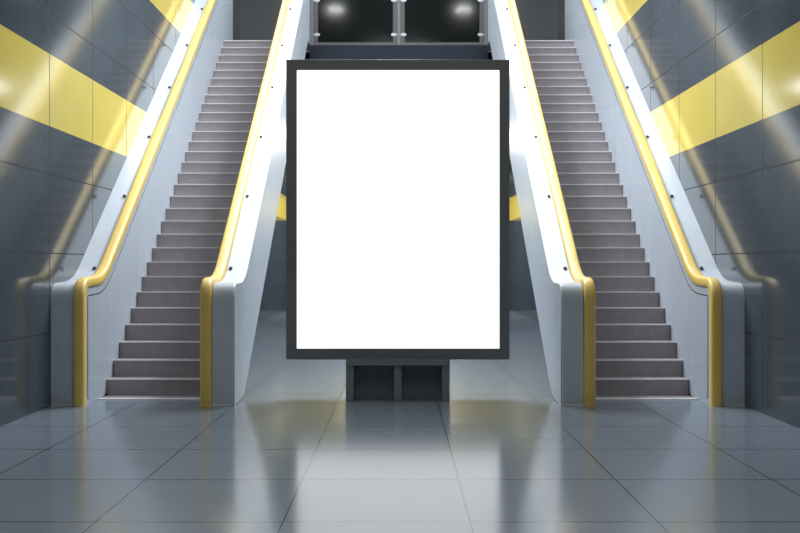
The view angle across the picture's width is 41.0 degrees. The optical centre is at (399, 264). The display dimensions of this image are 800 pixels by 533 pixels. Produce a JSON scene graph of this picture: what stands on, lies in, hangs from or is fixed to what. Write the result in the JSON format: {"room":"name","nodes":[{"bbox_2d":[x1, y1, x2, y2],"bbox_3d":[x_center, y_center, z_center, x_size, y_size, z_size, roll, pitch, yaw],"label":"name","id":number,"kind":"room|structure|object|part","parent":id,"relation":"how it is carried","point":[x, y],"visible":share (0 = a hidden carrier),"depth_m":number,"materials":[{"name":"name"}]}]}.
{"room":"metro station","nodes":[
{"label":"metro station","id":0,"kind":"room"},
{"bbox_2d":[0,0,285,425],"bbox_3d":[-3.985,-3.130,16.500,0.200,9.800,41.000,0,0,0],"label":"wall","id":1,"kind":"structure","parent":0,"point":[80,79],"depth_m":12.10,"materials":[{"name":"grey tile"}]},
{"bbox_2d":[240,0,557,51],"bbox_3d":[-0.025,-6.255,26.100,7.720,3.550,0.200,0,0,0],"label":"wall","id":2,"kind":"structure","parent":0,"point":[258,18],"depth_m":26.00,"materials":[{"name":"grey"}]},
{"bbox_2d":[305,45,492,59],"bbox_3d":[-0.025,-4.290,29.395,7.720,0.380,15.210,0,0,0],"label":"floor","id":3,"kind":"structure","parent":0,"point":[380,52],"depth_m":21.79,"materials":[{"name":"stone"}]},
{"bbox_2d":[310,0,398,44],"bbox_3d":[-0.926,-5.106,21.850,1.802,1.249,0.070,0,0,0],"label":"glass railing","id":4,"kind":"object","parent":3,"relation":"on","point":[338,20],"visible":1,"depth_m":21.84,"materials":[{"name":"grey glass"}]},
{"bbox_3d":[-1.801,-5.082,21.850,0.052,1.197,0.060,0,0,0],"label":"post","id":5,"kind":"part","parent":4,"relation":"part of","materials":[{"name":"grey metal"}]},
{"bbox_3d":[-0.915,-4.495,21.850,1.670,0.029,0.040,0,0,0],"label":"rail","id":6,"kind":"part","parent":4,"relation":"part of","materials":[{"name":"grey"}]},
{"bbox_3d":[-0.038,-5.082,21.850,0.026,1.197,0.060,0,0,0],"label":"post","id":7,"kind":"part","parent":4,"relation":"part of","materials":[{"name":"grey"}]},
{"bbox_2d":[399,0,486,44],"bbox_3d":[0.876,-5.106,21.850,1.802,1.249,0.070,0,0,0],"label":"glass railing","id":8,"kind":"object","parent":3,"relation":"on","point":[425,20],"visible":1,"depth_m":21.84,"materials":[{"name":"grey glass"}]},
{"bbox_3d":[-0.012,-5.082,21.850,0.026,1.197,0.060,0,0,0],"label":"post","id":9,"kind":"part","parent":8,"relation":"part of","materials":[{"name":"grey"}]},
{"bbox_3d":[0.865,-4.495,21.850,1.670,0.029,0.040,0,0,0],"label":"rail","id":10,"kind":"part","parent":8,"relation":"part of","materials":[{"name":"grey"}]},
{"bbox_3d":[1.751,-5.082,21.850,0.052,1.197,0.060,0,0,0],"label":"post","id":11,"kind":"part","parent":8,"relation":"part of","materials":[{"name":"grey metal"}]},
{"bbox_2d":[486,45,487,59],"bbox_3d":[1.769,-4.290,22.170,0.036,0.380,0.680,0,0,0],"label":"trim","id":12,"kind":"structure","parent":3,"relation":"attached to","point":[486,45],"depth_m":21.83,"materials":[{"name":"black metal"}]},
{"bbox_2d":[0,310,799,532],"bbox_3d":[-0.025,1.670,16.500,7.720,0.200,41.000,0,0,0],"label":"floor","id":13,"kind":"structure","parent":0,"point":[292,455],"depth_m":8.59,"materials":[{"name":"tile"}]},
{"bbox_2d":[51,0,309,406],"bbox_3d":[-2.876,-2.130,17.185,2.069,7.420,10.670,0,0,0],"label":"escalator","id":14,"kind":"object","parent":13,"relation":"on","point":[162,301],"visible":1,"depth_m":14.57,"materials":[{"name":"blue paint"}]},
{"bbox_3d":[-3.770,-2.105,17.205,0.280,7.350,10.590,0,0,0],"label":"balustrade","id":15,"kind":"part","parent":14,"relation":"part of","materials":[{"name":"blue paint"}]},
{"bbox_3d":[-3.566,-2.135,17.175,0.128,7.410,10.650,0,0,0],"label":"handrail","id":16,"kind":"part","parent":14,"relation":"part of","materials":[{"name":"yellow rubber"}]},
{"bbox_3d":[-2.864,1.571,12.682,1.298,0.018,0.324,0,0,0],"label":"comb plate","id":17,"kind":"part","parent":14,"relation":"part of","materials":[{"name":"metal"}]},
{"bbox_3d":[-3.518,-2.065,17.275,0.003,7.150,10.450,0,0,0],"label":"groove trim","id":18,"kind":"part","parent":14,"relation":"part of","materials":[{"name":"black metal"}]},
{"bbox_3d":[-3.575,-2.090,17.220,0.110,7.320,10.560,0,0,0],"label":"panel","id":19,"kind":"part","parent":14,"relation":"part of","materials":[{"name":"grey metal"}]},
{"bbox_3d":[-3.518,-2.052,17.283,0.004,7.144,10.434,0,0,0],"label":"panel plate","id":20,"kind":"part","parent":14,"relation":"part of","materials":[{"name":"grey metal"}]},
{"bbox_3d":[-2.160,-2.135,17.175,0.126,7.410,10.650,0,0,0],"label":"handrail","id":21,"kind":"part","parent":14,"relation":"part of","materials":[{"name":"yellow rubber"}]},
{"bbox_3d":[-2.864,-4.381,21.934,1.298,0.200,1.171,0,0,0],"label":"landing plate","id":22,"kind":"part","parent":14,"relation":"part of","materials":[{"name":"metal"}]},
{"bbox_3d":[-1.969,-2.105,17.205,0.256,7.350,10.590,0,0,0],"label":"balustrade","id":23,"kind":"part","parent":14,"relation":"part of","materials":[{"name":"blue paint"}]},
{"bbox_2d":[286,59,509,400],"bbox_3d":[-0.025,-0.401,12.490,2.576,3.941,0.320,0,0,0],"label":"billboard","id":24,"kind":"object","parent":13,"relation":"on","point":[398,171],"visible":1,"depth_m":12.35,"materials":[{"name":"grey metal"}]},
{"bbox_3d":[-0.579,1.365,12.473,0.090,0.410,0.275,0,0,0],"label":"leg","id":25,"kind":"part","parent":24,"relation":"part of","materials":[{"name":"black metal"}]},
{"bbox_3d":[-0.025,1.365,12.473,0.090,0.410,0.275,0,0,0],"label":"leg","id":26,"kind":"part","parent":24,"relation":"part of","materials":[{"name":"black metal"}]},
{"bbox_3d":[-0.025,1.365,12.625,1.180,0.410,0.030,0,0,0],"label":"plate","id":27,"kind":"part","parent":24,"relation":"part of","materials":[{"name":"black metal"}]},
{"bbox_3d":[0.529,1.365,12.473,0.090,0.410,0.275,0,0,0],"label":"leg","id":28,"kind":"part","parent":24,"relation":"part of","materials":[{"name":"black metal"}]},
{"bbox_2d":[487,0,744,406],"bbox_3d":[2.825,-2.130,17.185,2.069,7.420,10.670,0,0,0],"label":"escalator","id":29,"kind":"object","parent":13,"relation":"on","point":[633,301],"visible":1,"depth_m":14.59,"materials":[{"name":"pale blue grey paint"},{"name":"ribbed grey metal"},{"name":"yellow rubber"}]},
{"bbox_3d":[1.919,-2.105,17.205,0.256,7.350,10.590,0,0,0],"label":"balustrade","id":30,"kind":"part","parent":29,"relation":"part of","materials":[{"name":"blue paint"}]},
{"bbox_3d":[2.814,-4.381,21.934,1.298,0.200,1.171,0,0,0],"label":"landing plate","id":31,"kind":"part","parent":29,"relation":"part of","materials":[{"name":"metal"}]},
{"bbox_3d":[2.110,-2.135,17.175,0.126,7.410,10.650,0,0,0],"label":"handrail","id":32,"kind":"part","parent":29,"relation":"part of","materials":[{"name":"yellow rubber"}]},
{"bbox_3d":[3.468,-2.052,17.283,0.004,7.144,10.434,0,0,0],"label":"panel plate","id":33,"kind":"part","parent":29,"relation":"part of","materials":[{"name":"grey metal"}]},
{"bbox_3d":[3.525,-2.090,17.220,0.110,7.320,10.560,0,0,0],"label":"panel","id":34,"kind":"part","parent":29,"relation":"part of","materials":[{"name":"grey metal"}]},
{"bbox_3d":[3.469,-2.065,17.275,0.003,7.150,10.450,0,0,0],"label":"groove trim","id":35,"kind":"part","parent":29,"relation":"part of","materials":[{"name":"black metal"}]},
{"bbox_3d":[2.814,1.571,12.682,1.298,0.018,0.324,0,0,0],"label":"comb plate","id":36,"kind":"part","parent":29,"relation":"part of","materials":[{"name":"metal"}]},
{"bbox_3d":[3.516,-2.135,17.175,0.128,7.410,10.650,0,0,0],"label":"handrail","id":37,"kind":"part","parent":29,"relation":"part of","materials":[{"name":"yellow rubber"}]},
{"bbox_3d":[3.720,-2.105,17.205,0.280,7.350,10.590,0,0,0],"label":"balustrade","id":38,"kind":"part","parent":29,"relation":"part of","materials":[{"name":"white metal"}]},
{"bbox_2d":[510,160,510,309],"bbox_3d":[-0.025,-3.130,37.100,8.120,9.800,0.200,0,0,0],"label":"wall","id":39,"kind":"structure","parent":0,"point":[510,160],"depth_m":37.00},
{"bbox_2d":[511,0,799,428],"bbox_3d":[3.935,-3.130,16.500,0.200,9.800,41.000,0,0,0],"label":"wall","id":40,"kind":"structure","parent":0,"point":[718,81],"depth_m":12.09,"materials":[{"name":"grey tile"}]}
]}

